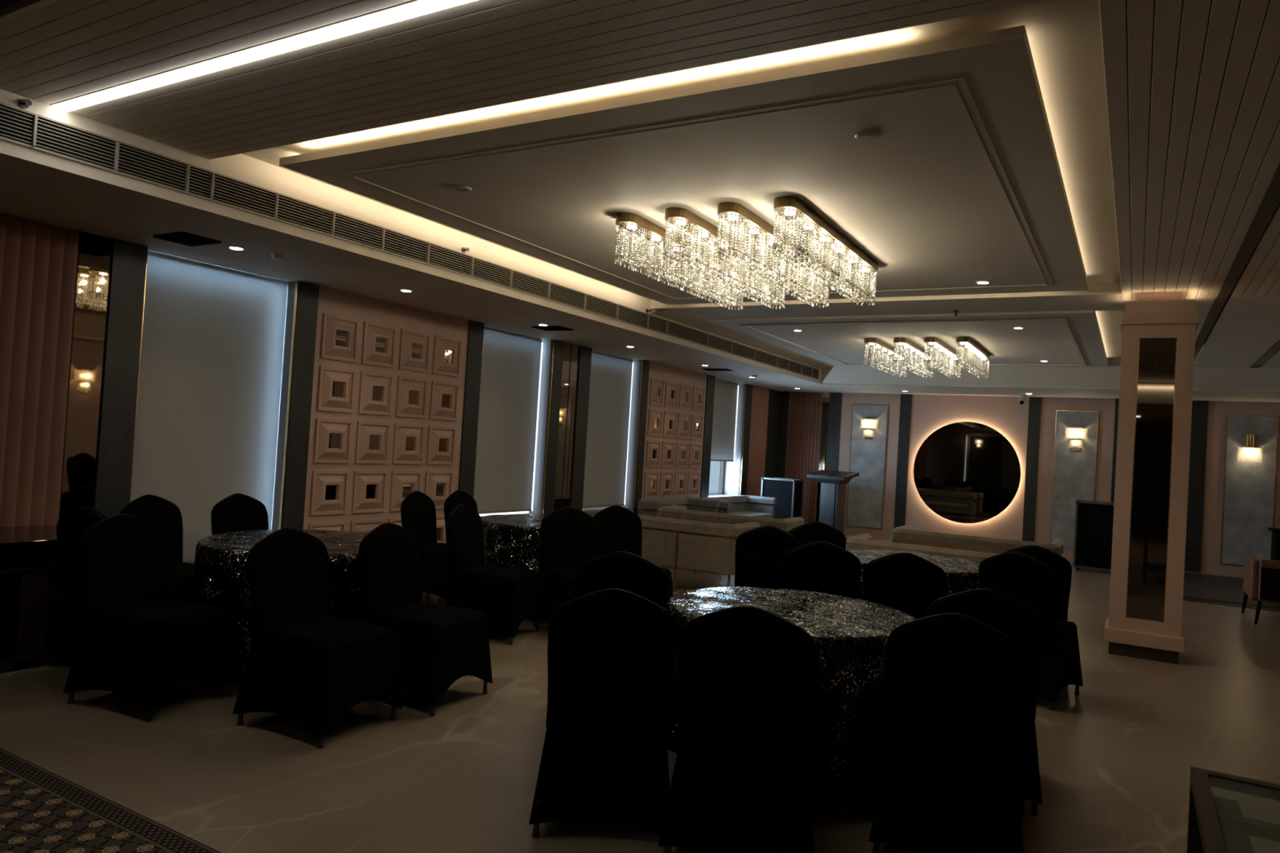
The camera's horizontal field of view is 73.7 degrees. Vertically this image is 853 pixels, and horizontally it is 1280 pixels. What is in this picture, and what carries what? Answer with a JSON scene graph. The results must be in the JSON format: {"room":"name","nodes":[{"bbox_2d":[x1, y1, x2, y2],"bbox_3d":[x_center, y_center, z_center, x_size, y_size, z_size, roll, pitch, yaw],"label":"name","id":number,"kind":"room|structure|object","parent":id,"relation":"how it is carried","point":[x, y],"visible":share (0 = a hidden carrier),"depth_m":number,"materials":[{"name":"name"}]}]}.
{"room":"event hall","nodes":[
{"label":"event hall","id":0,"kind":"room"},
{"bbox_2d":[0,213,768,529],"bbox_3d":[-3.188,-0.197,7.239,0.400,3.300,23.300,3,-1,30],"label":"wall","id":1,"kind":"structure","parent":0,"point":[731,469],"depth_m":10.40,"materials":[{"name":"grey paint"}]},
{"bbox_2d":[0,215,79,527],"bbox_3d":[-4.120,0.008,5.222,0.035,2.660,1.100,3,-1,30],"label":"curtain","id":2,"kind":"object","parent":1,"relation":"attached to","point":[38,263],"visible":0.72,"depth_m":5.52,"materials":[{"name":"brown fabric"}]},
{"bbox_2d":[58,245,111,519],"bbox_3d":[-3.795,0.064,5.809,0.012,2.550,0.205,3,-1,30],"label":"wall mirror","id":3,"kind":"object","parent":1,"relation":"attached to","point":[93,270],"visible":0.64,"depth_m":5.81,"materials":[{"name":"brown mirror"}]},
{"bbox_2d":[76,230,112,253],"bbox_3d":[-3.721,-1.259,5.829,0.010,0.100,0.230,3,-1,30],"label":"trim","id":4,"kind":"structure","parent":1,"relation":"attached to","point":[87,240],"depth_m":5.83,"materials":[{"name":"black"}]},
{"bbox_2d":[93,238,147,517],"bbox_3d":[-3.674,0.050,5.997,0.030,2.700,0.230,3,-1,30],"label":"trim","id":5,"kind":"structure","parent":1,"relation":"attached to","point":[116,433],"depth_m":5.99,"materials":[{"name":"grey paint"}]},
{"bbox_2d":[130,250,288,563],"bbox_3d":[-3.410,-0.099,6.727,0.056,2.337,1.272,3,-1,30],"label":"roller blind","id":6,"kind":"object","parent":1,"relation":"attached to","point":[209,390],"visible":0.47,"depth_m":6.69,"materials":[{"name":"white fabric"}]},
{"bbox_2d":[278,280,319,529],"bbox_3d":[-2.923,0.120,7.293,0.030,2.700,0.210,3,-1,30],"label":"trim","id":7,"kind":"structure","parent":1,"relation":"attached to","point":[298,440],"depth_m":7.29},
{"bbox_2d":[302,285,468,543],"bbox_3d":[-2.374,0.171,8.216,0.054,2.700,1.940,3,-1,30],"label":"tile panel","id":8,"kind":"object","parent":1,"relation":"attached to","point":[386,418],"visible":0.8,"depth_m":8.05,"materials":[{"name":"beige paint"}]},
{"bbox_2d":[457,320,484,497],"bbox_3d":[-1.841,0.222,9.160,0.030,2.700,0.230,3,-1,30],"label":"trim","id":9,"kind":"structure","parent":1,"relation":"attached to","point":[476,329],"depth_m":9.15,"materials":[{"name":"grey paint"}]},
{"bbox_2d":[473,326,542,514],"bbox_3d":[-1.581,-0.050,9.872,0.056,2.092,1.215,3,-1,30],"label":"roller blind","id":10,"kind":"object","parent":1,"relation":"attached to","point":[511,362],"visible":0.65,"depth_m":9.90,"materials":[{"name":"white fabric"}]},
{"bbox_2d":[531,342,542,511],"bbox_3d":[-1.276,0.000,10.444,0.067,2.060,0.003,3,-1,30],"label":"window","id":11,"kind":"structure","parent":1,"relation":"in","point":[541,343],"depth_m":10.43,"materials":[{"name":"white"}]},
{"bbox_2d":[541,339,564,515],"bbox_3d":[-1.080,0.293,10.474,0.030,2.700,0.190,3,-1,30],"label":"trim","id":12,"kind":"structure","parent":1,"relation":"attached to","point":[558,345],"depth_m":10.47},
{"bbox_2d":[553,343,578,511],"bbox_3d":[-0.944,0.316,10.718,0.020,2.680,0.350,3,-1,30],"label":"wall mirror","id":13,"kind":"object","parent":1,"relation":"attached to","point":[571,353],"visible":0.79,"depth_m":10.72,"materials":[{"name":"brown mirror"}]},
{"bbox_2d":[569,345,591,511],"bbox_3d":[-0.782,0.321,10.988,0.030,2.700,0.260,3,-1,30],"label":"trim","id":14,"kind":"structure","parent":1,"relation":"attached to","point":[584,353],"depth_m":10.97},
{"bbox_2d":[582,350,632,507],"bbox_3d":[-0.502,0.053,11.735,0.056,2.097,1.265,3,-1,30],"label":"roller blind","id":15,"kind":"object","parent":1,"relation":"attached to","point":[611,375],"visible":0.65,"depth_m":11.78,"materials":[{"name":"white fabric"}]},
{"bbox_2d":[632,360,649,514],"bbox_3d":[0.005,0.395,12.345,0.030,2.700,0.180,3,-1,30],"label":"trim","id":16,"kind":"structure","parent":1,"relation":"attached to","point":[646,366],"depth_m":12.33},
{"bbox_2d":[641,361,706,498],"bbox_3d":[0.551,0.445,13.264,0.054,2.700,1.960,3,-1,30],"label":"tile panel","id":17,"kind":"object","parent":1,"relation":"attached to","point":[676,397],"visible":0.77,"depth_m":13.19,"materials":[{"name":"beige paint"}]},
{"bbox_2d":[699,374,715,497],"bbox_3d":[1.104,0.497,14.242,0.030,2.700,0.290,3,-1,30],"label":"trim","id":18,"kind":"structure","parent":1,"relation":"attached to","point":[710,384],"depth_m":14.22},
{"bbox_2d":[710,377,737,462],"bbox_3d":[1.407,-0.104,15.002,0.056,1.427,1.250,3,-1,30],"label":"roller blind","id":19,"kind":"object","parent":1,"relation":"attached to","point":[725,403],"visible":0.65,"depth_m":15.09,"materials":[{"name":"white fabric"}]},
{"bbox_2d":[740,383,752,495],"bbox_3d":[1.928,0.575,15.664,0.030,2.700,0.260,3,-1,30],"label":"trim","id":20,"kind":"structure","parent":1,"relation":"attached to","point":[749,387],"depth_m":15.65,"materials":[{"name":"wood"}]},
{"bbox_2d":[746,386,768,496],"bbox_3d":[2.201,0.600,16.140,0.025,2.660,0.840,3,-1,30],"label":"panel","id":21,"kind":"object","parent":1,"relation":"attached to","point":[760,397],"visible":0.62,"depth_m":16.14,"materials":[{"name":"brown wood"}]},
{"bbox_2d":[764,388,780,477],"bbox_3d":[2.564,0.634,16.761,0.030,2.700,0.600,3,-1,30],"label":"trim","id":22,"kind":"structure","parent":1,"relation":"attached to","point":[774,395],"depth_m":16.74,"materials":[{"name":"brown wood"}]},
{"bbox_2d":[0,0,1279,402],"bbox_3d":[0.844,-1.380,4.966,10.050,0.650,23.300,3,-1,30],"label":"ceiling","id":23,"kind":"structure","parent":0,"point":[1077,159],"depth_m":4.37,"materials":[{"name":"paint"}]},
{"bbox_2d":[152,231,221,246],"bbox_3d":[-3.056,-1.263,5.768,0.340,0.014,0.270,3,-1,30],"label":"ceiling vent","id":24,"kind":"object","parent":23,"relation":"in","point":[180,237],"visible":1,"depth_m":5.75,"materials":[{"name":"black metal"}]},
{"bbox_2d":[50,0,475,112],"bbox_3d":[-1.253,-1.520,3.312,3.820,0.040,0.084,3,-1,30],"label":"recessed light","id":25,"kind":"object","parent":23,"relation":"in","point":[412,8],"visible":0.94,"depth_m":3.43,"materials":[{"name":"paint"}]},
{"bbox_2d":[0,102,819,379],"bbox_3d":[-0.623,-1.226,8.215,0.024,0.172,14.660,3,-1,30],"label":"ceiling vent","id":26,"kind":"object","parent":23,"relation":"in","point":[18,126],"visible":1,"depth_m":5.53,"materials":[{"name":"black"}]},
{"bbox_2d":[613,212,745,310],"bbox_3d":[0.357,-1.191,6.424,0.156,0.326,1.950,3,-1,30],"label":"crystal ceiling light","id":27,"kind":"object","parent":23,"relation":"hanging from","point":[637,224],"visible":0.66,"depth_m":6.00,"materials":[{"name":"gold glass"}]},
{"bbox_2d":[279,25,1088,304],"bbox_3d":[0.819,-1.357,6.079,4.010,0.045,4.800,3,-1,30],"label":"tray","id":28,"kind":"object","parent":23,"relation":"on","point":[961,184],"depth_m":4.64,"materials":[{"name":"paint"}]},
{"bbox_2d":[662,207,786,309],"bbox_3d":[0.677,-1.176,6.238,0.156,0.326,1.950,3,-1,30],"label":"crystal ceiling light","id":29,"kind":"object","parent":23,"relation":"hanging from","point":[690,223],"visible":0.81,"depth_m":5.81,"materials":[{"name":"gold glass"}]},
{"bbox_2d":[715,201,830,307],"bbox_3d":[0.996,-1.161,6.052,0.156,0.326,1.950,3,-1,30],"label":"crystal ceiling light","id":30,"kind":"object","parent":23,"relation":"hanging from","point":[747,222],"visible":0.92,"depth_m":5.66,"materials":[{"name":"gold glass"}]},
{"bbox_2d":[772,195,878,306],"bbox_3d":[1.316,-1.145,5.867,0.156,0.326,1.952,3,-1,30],"label":"crystal ceiling light","id":31,"kind":"object","parent":23,"relation":"hanging from","point":[795,211],"visible":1,"depth_m":5.59,"materials":[{"name":"clear glass"}]},
{"bbox_2d":[854,131,879,142],"bbox_3d":[1.064,-1.355,4.004,0.116,0.010,0.116,3,-1,30],"label":"smoke detector","id":32,"kind":"object","parent":23,"relation":"in","point":[867,136],"visible":1,"depth_m":3.99,"materials":[{"name":"white plastic"}]},
{"bbox_2d":[863,337,907,377],"bbox_3d":[3.350,-0.911,11.588,0.156,0.326,1.900,3,-1,30],"label":"crystal ceiling light","id":33,"kind":"object","parent":23,"relation":"hanging from","point":[877,344],"visible":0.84,"depth_m":11.28,"materials":[{"name":"clear glass"}]},
{"bbox_2d":[893,337,934,377],"bbox_3d":[3.669,-0.896,11.402,0.156,0.326,1.900,3,-1,30],"label":"crystal ceiling light","id":34,"kind":"object","parent":23,"relation":"hanging from","point":[905,344],"visible":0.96,"depth_m":11.11,"materials":[{"name":"clear glass"}]},
{"bbox_2d":[923,337,962,378],"bbox_3d":[3.988,-0.880,11.215,0.156,0.326,1.903,3,-1,30],"label":"crystal ceiling light","id":35,"kind":"object","parent":23,"relation":"hanging from","point":[944,351],"visible":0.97,"depth_m":10.92,"materials":[{"name":"clear glass"}]},
{"bbox_2d":[955,337,990,378],"bbox_3d":[4.308,-0.865,11.029,0.156,0.326,1.903,3,-1,30],"label":"crystal ceiling light","id":36,"kind":"object","parent":23,"relation":"hanging from","point":[979,354],"visible":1,"depth_m":10.77,"materials":[{"name":"clear glass"}]},
{"bbox_2d":[1195,161,1279,346],"bbox_3d":[3.931,-1.171,5.538,0.075,0.036,10.000,3,-1,30],"label":"trim","id":37,"kind":"structure","parent":23,"relation":"attached to","point":[1271,197],"depth_m":5.53,"materials":[{"name":"brown wood"}]},
{"bbox_2d":[1249,339,1279,368],"bbox_3d":[5.182,-1.084,6.196,0.090,0.036,12.400,3,-1,30],"label":"trim","id":38,"kind":"structure","parent":23,"relation":"attached to","point":[1275,348],"depth_m":10.22,"materials":[{"name":"brown wood"}]},
{"bbox_2d":[0,534,1279,852],"bbox_3d":[0.589,1.684,4.832,10.100,0.100,23.500,3,-1,30],"label":"floor","id":39,"kind":"structure","parent":0,"point":[1116,757],"depth_m":4.02,"materials":[{"name":"beige tile"}]},
{"bbox_2d":[0,524,73,673],"bbox_3d":[-3.988,0.991,4.745,0.725,0.735,1.900,3,-1,30],"label":"console table","id":40,"kind":"object","parent":39,"relation":"on","point":[31,599],"visible":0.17,"depth_m":4.93,"materials":[{"name":"black paint"}]},
{"bbox_2d":[0,747,221,852],"bbox_3d":[-2.344,1.408,2.466,4.000,0.008,1.733,3,-1,30],"label":"rug","id":41,"kind":"object","parent":39,"relation":"on","point":[42,811],"visible":1,"depth_m":3.10,"materials":[{"name":"carpet"}]},
{"bbox_2d":[45,506,191,666],"bbox_3d":[-3.083,0.944,5.135,0.540,0.952,0.639,3,-1,23],"label":"banquet chair","id":42,"kind":"object","parent":39,"relation":"on","point":[68,628],"visible":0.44,"depth_m":4.95,"materials":[{"name":"black fabric"}]},
{"bbox_2d":[62,513,236,722],"bbox_3d":[-2.562,0.963,4.520,0.639,0.952,0.540,3,-1,20],"label":"banquet chair","id":43,"kind":"object","parent":39,"relation":"on","point":[139,644],"visible":1,"depth_m":4.39,"materials":[{"name":"black fabric"}]},
{"bbox_2d":[119,494,194,582],"bbox_3d":[-3.103,0.955,5.747,0.639,0.952,0.540,3,-1,16],"label":"banquet chair","id":44,"kind":"object","parent":39,"relation":"on","point":[162,513],"visible":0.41,"depth_m":5.87,"materials":[{"name":"black fabric"}]},
{"bbox_2d":[210,493,268,534],"bbox_3d":[-2.745,0.986,6.234,0.639,0.952,0.540,3,-1,22],"label":"banquet chair","id":45,"kind":"object","parent":39,"relation":"on","point":[237,512],"visible":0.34,"depth_m":6.29,"materials":[{"name":"black fabric"}]},
{"bbox_2d":[232,527,402,749],"bbox_3d":[-1.609,1.016,4.325,0.639,0.952,0.540,3,-1,26],"label":"banquet chair","id":46,"kind":"object","parent":39,"relation":"on","point":[307,665],"visible":1,"depth_m":4.21,"materials":[{"name":"black fabric"}]},
{"bbox_2d":[358,522,493,716],"bbox_3d":[-1.232,1.048,4.856,0.639,0.952,0.540,3,-1,24],"label":"banquet chair","id":47,"kind":"object","parent":39,"relation":"on","point":[438,645],"visible":0.83,"depth_m":4.75,"materials":[{"name":"black fabric"}]},
{"bbox_2d":[400,490,451,599],"bbox_3d":[-1.772,1.071,7.620,0.639,0.952,0.540,3,-1,18],"label":"banquet chair","id":48,"kind":"object","parent":39,"relation":"on","point":[418,510],"visible":0.48,"depth_m":7.49,"materials":[{"name":"black fabric"}]},
{"bbox_2d":[444,489,477,543],"bbox_3d":[-1.487,1.096,8.045,0.639,0.952,0.540,3,-1,22],"label":"banquet chair","id":49,"kind":"object","parent":39,"relation":"on","point":[458,497],"visible":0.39,"depth_m":8.05,"materials":[{"name":"black fabric"}]},
{"bbox_2d":[444,504,542,644],"bbox_3d":[-1.112,1.087,6.472,0.639,0.952,0.540,3,-1,16],"label":"banquet chair","id":50,"kind":"object","parent":39,"relation":"on","point":[508,596],"visible":0.84,"depth_m":6.31,"materials":[{"name":"black fabric"}]},
{"bbox_2d":[533,506,597,626],"bbox_3d":[-0.466,1.130,6.678,0.540,0.952,0.639,4,-1,-28],"label":"banquet chair","id":51,"kind":"object","parent":39,"relation":"on","point":[569,535],"visible":0.52,"depth_m":6.81,"materials":[{"name":"black fabric"}]},
{"bbox_2d":[528,588,677,838],"bbox_3d":[-0.130,1.087,3.485,0.540,0.952,0.639,3,-1,-2],"label":"banquet chair","id":52,"kind":"object","parent":39,"relation":"on","point":[611,652],"visible":0.95,"depth_m":3.23,"materials":[{"name":"black fabric"}]},
{"bbox_2d":[573,551,669,608],"bbox_3d":[-0.104,1.110,4.591,0.540,0.952,0.639,3,-1,2],"label":"banquet chair","id":53,"kind":"object","parent":39,"relation":"on","point":[625,571],"visible":0.27,"depth_m":4.30,"materials":[{"name":"black fabric"}]},
{"bbox_2d":[592,505,673,599],"bbox_3d":[-0.079,1.163,7.167,0.540,0.952,0.639,4,-1,-32],"label":"banquet chair","id":54,"kind":"object","parent":39,"relation":"on","point":[619,528],"visible":0.32,"depth_m":7.35,"materials":[{"name":"black fabric"}]},
{"bbox_2d":[637,496,719,516],"bbox_3d":[0.531,1.409,12.286,0.618,0.735,1.516,3,-1,30],"label":"sofa","id":55,"kind":"object","parent":39,"relation":"on","point":[648,506],"visible":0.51,"depth_m":12.66,"materials":[{"name":"grey fabric"}]},
{"bbox_2d":[627,508,760,591],"bbox_3d":[0.362,1.338,9.207,1.696,0.735,0.718,3,-1,30],"label":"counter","id":56,"kind":"object","parent":39,"relation":"on","point":[676,544],"visible":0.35,"depth_m":8.74,"materials":[{"name":"beige fabric"}]},
{"bbox_2d":[657,505,804,578],"bbox_3d":[1.037,1.400,10.293,1.696,0.735,0.718,3,-1,30],"label":"sofa","id":57,"kind":"object","parent":39,"relation":"on","point":[679,512],"visible":0.34,"depth_m":10.01,"materials":[{"name":"beige fabric"}]},
{"bbox_2d":[657,605,822,852],"bbox_3d":[0.430,1.117,3.295,0.556,0.952,0.659,3,-1,14],"label":"banquet chair","id":58,"kind":"object","parent":39,"relation":"on","point":[744,778],"visible":0.98,"depth_m":3.04,"materials":[{"name":"black fabric"}]},
{"bbox_2d":[705,495,776,518],"bbox_3d":[1.560,1.518,13.963,0.618,0.706,2.031,3,-1,30],"label":"sofa","id":59,"kind":"object","parent":39,"relation":"on","point":[744,505],"visible":0.39,"depth_m":14.59,"materials":[{"name":"grey fabric"}]},
{"bbox_2d":[729,511,771,518],"bbox_3d":[1.609,1.480,13.937,0.490,0.096,1.742,3,-1,30],"label":"seat cushion","id":60,"kind":"object","parent":59,"relation":"on","point":[767,514],"depth_m":14.34,"materials":[{"name":"grey fabric"}]},
{"bbox_2d":[734,525,801,588],"bbox_3d":[0.971,1.214,6.591,0.540,0.952,0.639,3,-1,8],"label":"banquet chair","id":61,"kind":"object","parent":39,"relation":"on","point":[760,553],"visible":0.37,"depth_m":6.33,"materials":[{"name":"black fabric"}]},
{"bbox_2d":[760,476,804,519],"bbox_3d":[2.574,1.448,15.583,0.657,1.030,0.510,3,-1,30],"label":"road case","id":62,"kind":"object","parent":39,"relation":"on","point":[788,492],"visible":0.71,"depth_m":15.39,"materials":[{"name":"black plastic"}]},
{"bbox_2d":[788,521,846,549],"bbox_3d":[1.428,1.254,7.235,0.540,0.952,0.639,3,-1,2],"label":"banquet chair","id":63,"kind":"object","parent":39,"relation":"on","point":[814,531],"visible":0.27,"depth_m":6.94,"materials":[{"name":"black fabric"}]},
{"bbox_2d":[782,541,862,599],"bbox_3d":[1.193,1.209,5.684,0.540,0.952,0.639,3,-1,12],"label":"banquet chair","id":64,"kind":"object","parent":39,"relation":"on","point":[820,566],"visible":0.43,"depth_m":5.40,"materials":[{"name":"black fabric"}]},
{"bbox_2d":[806,469,859,538],"bbox_3d":[3.344,1.385,14.944,0.740,1.221,0.523,2,-2,42],"label":"lectern","id":65,"kind":"object","parent":39,"relation":"on","point":[833,490],"visible":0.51,"depth_m":14.85,"materials":[{"name":"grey wood"}]},
{"bbox_2d":[862,552,948,619],"bbox_3d":[1.642,1.228,5.306,0.540,0.952,0.639,3,-1,20],"label":"banquet chair","id":66,"kind":"object","parent":39,"relation":"on","point":[908,583],"visible":0.32,"depth_m":5.04,"materials":[{"name":"black fabric"}]},
{"bbox_2d":[845,533,997,562],"bbox_3d":[2.745,1.453,7.819,1.696,0.735,0.718,3,-1,30],"label":"sofa","id":67,"kind":"object","parent":39,"relation":"on","point":[864,541],"visible":0.12,"depth_m":7.66,"materials":[{"name":"beige fabric"}]},
{"bbox_2d":[868,613,1028,852],"bbox_3d":[1.245,1.167,3.367,0.540,0.952,0.639,3,-1,24],"label":"banquet chair","id":68,"kind":"object","parent":39,"relation":"on","point":[951,779],"visible":1,"depth_m":3.13,"materials":[{"name":"black fabric"}]},
{"bbox_2d":[890,524,1063,555],"bbox_3d":[3.602,1.532,9.239,1.696,0.735,0.718,3,-1,30],"label":"sofa","id":69,"kind":"object","parent":39,"relation":"on","point":[905,534],"visible":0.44,"depth_m":9.00,"materials":[{"name":"beige fabric"}]},
{"bbox_2d":[925,588,1044,815],"bbox_3d":[1.594,1.200,4.028,0.540,0.952,0.639,3,-1,20],"label":"banquet chair","id":70,"kind":"object","parent":39,"relation":"on","point":[1020,622],"visible":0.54,"depth_m":3.72,"materials":[{"name":"black fabric"}]},
{"bbox_2d":[977,551,1083,711],"bbox_3d":[2.573,1.291,5.664,0.540,0.952,0.639,2,-2,42],"label":"banquet chair","id":71,"kind":"object","parent":39,"relation":"on","point":[1021,577],"visible":0.63,"depth_m":5.42,"materials":[{"name":"black fabric"}]},
{"bbox_2d":[1002,545,1072,686],"bbox_3d":[2.860,1.320,6.253,0.540,0.952,0.639,3,-1,24],"label":"banquet chair","id":72,"kind":"object","parent":39,"relation":"on","point":[1062,567],"visible":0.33,"depth_m":5.94,"materials":[{"name":"black fabric"}]},
{"bbox_2d":[1072,498,1114,571],"bbox_3d":[6.856,1.637,12.768,0.657,1.050,0.510,3,-1,30],"label":"road case","id":73,"kind":"object","parent":39,"relation":"on","point":[1094,520],"visible":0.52,"depth_m":12.62,"materials":[{"name":"black"}]},
{"bbox_2d":[1103,291,1199,664],"bbox_3d":[4.283,0.397,7.161,0.560,3.000,0.565,3,-1,30],"label":"column","id":74,"kind":"structure","parent":39,"relation":"on","point":[1158,329],"depth_m":6.95,"materials":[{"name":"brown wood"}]},
{"bbox_2d":[1182,572,1279,612],"bbox_3d":[8.373,2.219,11.284,2.400,0.012,3.500,3,-1,30],"label":"rug","id":75,"kind":"object","parent":39,"relation":"on","point":[1200,588],"visible":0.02,"depth_m":11.19,"materials":[{"name":"black carpet"}]},
{"bbox_2d":[1267,527,1279,560],"bbox_3d":[8.136,1.740,10.638,0.500,0.890,0.500,3,-1,30],"label":"side table","id":76,"kind":"object","parent":75,"relation":"on","point":[1275,541],"visible":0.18,"depth_m":10.60,"materials":[{"name":"black wood"}]},
{"bbox_2d":[1186,766,1279,852],"bbox_3d":[1.512,1.246,1.497,0.900,0.752,1.100,3,-1,30],"label":"glass table","id":77,"kind":"object","parent":39,"relation":"on","point":[1215,824],"visible":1,"depth_m":1.99,"materials":[{"name":"brown wood"}]},
{"bbox_2d":[1241,554,1279,624],"bbox_3d":[6.926,1.755,9.065,0.807,0.682,0.872,3,-1,30],"label":"armchair","id":78,"kind":"object","parent":39,"relation":"on","point":[1261,579],"visible":1,"depth_m":8.88,"materials":[{"name":"beige leather"}]},
{"bbox_3d":[0.685,1.244,4.025,1.120,0.757,1.120,3,-1,30],"label":"round table","id":79,"kind":"object","parent":39,"relation":"on","visible":0},
{"bbox_2d":[664,586,915,797],"bbox_3d":[0.697,1.187,4.035,1.281,0.662,1.251,3,-1,30],"label":"tablecloth","id":80,"kind":"object","parent":79,"relation":"on","point":[851,635],"visible":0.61,"depth_m":3.49,"materials":[{"name":"black fabric"}]},
{"bbox_3d":[-2.103,1.105,5.371,1.200,0.757,1.200,3,-1,30],"label":"round table","id":81,"kind":"object","parent":39,"relation":"on","visible":0},
{"bbox_2d":[189,529,368,668],"bbox_3d":[-2.091,1.048,5.369,1.372,0.662,1.364,4,-1,-10],"label":"tablecloth","id":82,"kind":"object","parent":81,"relation":"on","point":[220,568],"visible":0.36,"depth_m":4.86,"materials":[{"name":"black fabric"}]},
{"bbox_3d":[-0.872,1.221,7.555,1.120,0.757,1.120,3,-1,30],"label":"round table","id":83,"kind":"object","parent":39,"relation":"on","visible":0},
{"bbox_2d":[480,514,598,585],"bbox_3d":[-0.874,1.163,7.545,1.286,0.662,1.290,2,-1,40],"label":"tablecloth","id":84,"kind":"object","parent":83,"relation":"on","point":[510,540],"visible":0.34,"depth_m":7.02,"materials":[{"name":"black fabric"}]},
{"bbox_3d":[1.965,1.365,6.273,1.080,0.757,1.080,3,-1,30],"label":"round table","id":85,"kind":"object","parent":39,"relation":"on","visible":0},
{"bbox_2d":[847,549,980,599],"bbox_3d":[1.970,1.307,6.266,1.260,0.662,1.248,3,-1,0],"label":"tablecloth","id":86,"kind":"object","parent":85,"relation":"on","point":[962,575],"visible":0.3,"depth_m":6.01,"materials":[{"name":"black fabric"}]},
{"bbox_2d":[785,391,1279,577],"bbox_3d":[6.655,0.540,14.858,9.800,3.300,0.200,3,-1,30],"label":"wall","id":87,"kind":"structure","parent":0,"point":[929,413],"depth_m":14.80,"materials":[{"name":"beige paint"}]},
{"bbox_2d":[775,391,782,477],"bbox_3d":[2.737,0.649,16.990,0.100,2.700,0.030,3,-1,30],"label":"trim","id":88,"kind":"structure","parent":87,"relation":"attached to","point":[781,392],"depth_m":16.98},
{"bbox_2d":[778,391,790,478],"bbox_3d":[2.827,0.653,16.926,0.120,2.700,0.050,3,-1,30],"label":"trim","id":89,"kind":"structure","parent":87,"relation":"attached to","point":[785,406],"depth_m":16.91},
{"bbox_2d":[785,392,822,524],"bbox_3d":[3.178,0.670,16.735,0.660,2.660,0.028,3,-1,30],"label":"curtain","id":90,"kind":"object","parent":87,"relation":"attached to","point":[805,408],"visible":0.63,"depth_m":16.70,"materials":[{"name":"brown fabric"}]},
{"bbox_2d":[815,397,829,521],"bbox_3d":[3.532,0.712,16.536,0.135,2.550,0.012,3,-1,30],"label":"wall mirror","id":91,"kind":"object","parent":87,"relation":"attached to","point":[825,403],"visible":0.64,"depth_m":16.54,"materials":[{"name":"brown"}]},
{"bbox_2d":[825,392,841,471],"bbox_3d":[3.691,0.695,16.435,0.230,2.700,0.030,3,-1,30],"label":"trim","id":92,"kind":"structure","parent":87,"relation":"attached to","point":[835,398],"depth_m":16.43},
{"bbox_2d":[845,404,888,529],"bbox_3d":[4.278,0.746,16.094,0.674,2.319,0.026,3,-1,30],"label":"wall panel","id":93,"kind":"object","parent":87,"relation":"attached to","point":[865,495],"visible":1,"depth_m":16.08,"materials":[{"name":"fabric"}]},
{"bbox_2d":[860,417,878,439],"bbox_3d":[4.285,0.036,16.049,0.330,0.390,0.124,3,-1,30],"label":"wall sconce","id":94,"kind":"object","parent":93,"relation":"attached to","point":[869,424],"visible":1,"depth_m":16.01,"materials":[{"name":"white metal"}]},
{"bbox_2d":[893,394,911,528],"bbox_3d":[4.844,0.750,15.764,0.200,2.700,0.030,3,-1,30],"label":"trim","id":95,"kind":"structure","parent":87,"relation":"attached to","point":[905,408],"depth_m":15.75,"materials":[{"name":"wood"}]},
{"bbox_2d":[913,422,1021,523],"bbox_3d":[5.790,0.815,15.186,1.800,1.800,0.075,3,-1,30],"label":"round mirror","id":96,"kind":"object","parent":87,"relation":"attached to","point":[964,472],"visible":1,"depth_m":15.14,"materials":[{"name":"brown mirror"}]},
{"bbox_2d":[1022,396,1041,542],"bbox_3d":[6.722,0.841,14.670,0.190,2.700,0.030,3,-1,30],"label":"trim","id":97,"kind":"structure","parent":87,"relation":"attached to","point":[1035,402],"depth_m":14.66,"materials":[{"name":"wood"}]},
{"bbox_2d":[1049,409,1098,549],"bbox_3d":[7.283,0.890,14.345,0.634,2.319,0.026,3,-1,30],"label":"wall panel","id":98,"kind":"object","parent":87,"relation":"attached to","point":[1073,471],"visible":0.66,"depth_m":14.36,"materials":[{"name":"fabric"}]},
{"bbox_2d":[1065,426,1087,450],"bbox_3d":[7.294,0.201,14.296,0.330,0.390,0.124,3,-1,30],"label":"wall sconce","id":99,"kind":"object","parent":98,"relation":"attached to","point":[1077,433],"visible":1,"depth_m":14.26,"materials":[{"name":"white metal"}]},
{"bbox_2d":[1110,398,1119,502],"bbox_3d":[7.845,0.894,14.017,0.190,2.700,0.030,3,-1,30],"label":"trim","id":100,"kind":"structure","parent":87,"relation":"attached to","point":[1117,401],"depth_m":14.05,"materials":[{"name":"wood"}]},
{"bbox_2d":[1184,400,1208,573],"bbox_3d":[8.768,0.939,13.479,0.230,2.700,0.030,3,-1,30],"label":"trim","id":101,"kind":"structure","parent":87,"relation":"attached to","point":[1198,437],"depth_m":13.46,"materials":[{"name":"wood"}]},
{"bbox_2d":[1220,414,1278,566],"bbox_3d":[9.360,0.990,13.136,0.644,2.319,0.026,3,-1,30],"label":"wall panel","id":102,"kind":"object","parent":87,"relation":"attached to","point":[1249,487],"visible":0.76,"depth_m":13.13,"materials":[{"name":"fabric"}]},
{"bbox_2d":[1237,434,1262,462],"bbox_3d":[9.355,0.335,13.094,0.309,0.420,0.124,3,-1,30],"label":"wall sconce","id":103,"kind":"object","parent":102,"relation":"attached to","point":[1249,452],"visible":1,"depth_m":13.07,"materials":[{"name":"white glass"}]},
{"label":"outside","id":104,"kind":"structure","parent":0,"visible":0},
{"bbox_2d":[708,461,719,493],"bbox_3d":[2.881,3.087,33.453,2.600,4.500,3.600,3,-1,30],"label":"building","id":105,"kind":"structure","parent":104,"point":[714,465],"depth_m":31.62,"materials":[{"name":"white"}]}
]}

